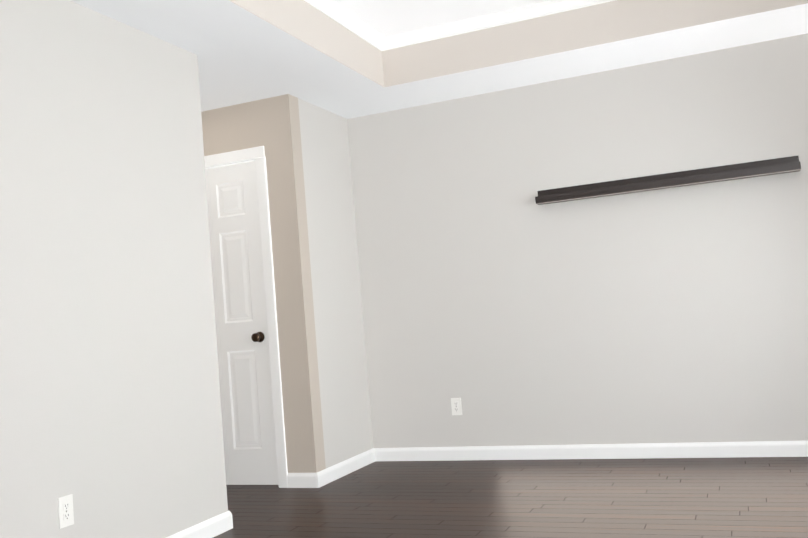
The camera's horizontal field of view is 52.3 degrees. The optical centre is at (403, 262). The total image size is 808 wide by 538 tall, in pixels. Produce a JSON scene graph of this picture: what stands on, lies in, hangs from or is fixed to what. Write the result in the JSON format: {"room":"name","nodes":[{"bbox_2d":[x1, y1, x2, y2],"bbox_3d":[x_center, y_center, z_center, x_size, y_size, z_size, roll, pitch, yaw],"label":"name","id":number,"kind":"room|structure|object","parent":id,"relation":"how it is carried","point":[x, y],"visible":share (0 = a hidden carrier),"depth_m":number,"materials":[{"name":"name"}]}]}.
{"room":"empty bedroom","nodes":[
{"label":"empty bedroom","id":0,"kind":"room"},
{"bbox_2d":[0,0,372,537],"bbox_3d":[-1.580,-0.102,3.015,0.120,2.850,6.286,-6,-4,22],"label":"wall","id":1,"kind":"structure","parent":0,"point":[110,412],"depth_m":3.61,"materials":[{"name":"grey paint"}]},
{"bbox_2d":[58,494,73,528],"bbox_3d":[-1.316,0.970,3.204,0.008,0.116,0.072,-6,-4,22],"label":"electrical outlet","id":2,"kind":"object","parent":1,"relation":"attached to","point":[65,511],"visible":1,"depth_m":3.20,"materials":[{"name":"white plastic"}]},
{"bbox_2d":[166,511,232,537],"bbox_3d":[-1.249,1.276,3.275,0.014,0.090,1.956,-6,-4,22],"label":"baseboard","id":3,"kind":"structure","parent":1,"relation":"attached to","point":[219,524],"depth_m":4.00,"materials":[{"name":"white wood"}]},
{"bbox_2d":[310,448,377,487],"bbox_3d":[-0.371,1.344,5.403,0.014,0.090,0.834,-6,-4,22],"label":"baseboard","id":4,"kind":"structure","parent":1,"relation":"attached to","point":[321,478],"depth_m":5.33,"materials":[{"name":"white wood"}]},
{"bbox_2d":[201,94,325,472],"bbox_3d":[-1.172,0.023,5.404,1.193,2.850,0.120,-6,-4,22],"label":"wall","id":5,"kind":"structure","parent":0,"point":[271,125],"depth_m":5.17,"materials":[{"name":"beige paint"}]},
{"bbox_2d":[205,159,254,168],"bbox_3d":[-1.193,0.404,5.401,0.800,2.095,0.120,-6,-4,22],"label":"door frame","id":6,"kind":"structure","parent":5,"relation":"in","point":[233,163],"depth_m":5.36,"materials":[{"name":"white wood"}]},
{"bbox_2d":[205,161,277,484],"bbox_3d":[-1.200,0.409,5.379,0.756,2.060,0.177,-6,-4,22],"label":"closet door","id":7,"kind":"structure","parent":5,"relation":"in","point":[250,457],"depth_m":5.30,"materials":[{"name":"painted wood"},{"name":"metal"}]},
{"bbox_2d":[204,146,287,487],"bbox_3d":[-1.221,0.374,5.340,0.912,2.152,0.016,-6,-4,22],"label":"trim","id":8,"kind":"structure","parent":5,"relation":"attached to","point":[257,155],"depth_m":5.19,"materials":[{"name":"white wood"}]},
{"bbox_2d":[70,0,807,118],"bbox_3d":[-0.499,-1.451,2.612,4.833,0.396,6.286,-6,-4,22],"label":"ceiling","id":9,"kind":"structure","parent":0,"point":[244,55],"depth_m":4.78,"materials":[{"name":"paint"}]},
{"bbox_2d":[229,0,807,86],"bbox_3d":[0.092,-1.466,2.365,2.630,0.296,5.139,-6,-4,22],"label":"tray","id":10,"kind":"object","parent":9,"relation":"attached to","point":[569,30],"visible":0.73,"depth_m":4.75,"materials":[{"name":"beige paint"}]},
{"bbox_2d":[304,0,387,50],"bbox_3d":[-1.096,-1.452,2.855,0.058,0.064,5.127,-6,-4,22],"label":"crown molding","id":11,"kind":"structure","parent":10,"relation":"attached to","point":[341,15],"depth_m":4.77,"materials":[{"name":"white"}]},
{"bbox_2d":[384,0,614,50],"bbox_3d":[1.046,-1.506,4.716,2.490,0.064,0.058,-6,-4,22],"label":"crown molding","id":12,"kind":"structure","parent":10,"relation":"attached to","point":[549,7],"depth_m":4.94,"materials":[{"name":"white"}]},
{"bbox_2d":[333,0,548,36],"bbox_3d":[0.076,-1.663,2.378,2.630,0.100,5.139,-6,-4,22],"label":"ceiling","id":13,"kind":"structure","parent":0,"point":[386,18],"depth_m":4.79,"materials":[{"name":"white paint"}]},
{"bbox_2d":[213,457,807,537],"bbox_3d":[-1.611,1.392,2.980,8.333,0.120,6.886,-6,-4,22],"label":"floor","id":14,"kind":"structure","parent":0,"point":[750,497],"depth_m":4.24,"materials":[{"name":"brown wood"}]},
{"bbox_2d":[347,33,807,447],"bbox_3d":[1.325,-0.190,5.308,3.760,2.850,0.160,-6,-4,22],"label":"wall","id":15,"kind":"structure","parent":0,"point":[502,304],"depth_m":5.26,"materials":[{"name":"grey paint"}]},
{"bbox_2d":[451,398,461,414],"bbox_3d":[0.355,0.979,5.579,0.072,0.116,0.008,-6,-4,22],"label":"electrical outlet","id":16,"kind":"object","parent":15,"relation":"attached to","point":[456,406],"visible":1,"depth_m":5.58,"materials":[{"name":"white plastic"}]},
{"bbox_2d":[374,441,807,460],"bbox_3d":[1.445,1.175,5.120,3.607,0.090,0.014,-6,-4,22],"label":"baseboard","id":17,"kind":"structure","parent":15,"relation":"attached to","point":[754,448],"depth_m":5.19,"materials":[{"name":"white wood"}]},
{"bbox_2d":[535,156,800,204],"bbox_3d":[1.582,-0.501,5.070,1.556,0.093,0.102,-6,-4,22],"label":"shelf ledge","id":18,"kind":"object","parent":15,"relation":"attached to","point":[698,176],"visible":1,"depth_m":5.04,"materials":[{"name":"black wood"}]}
]}

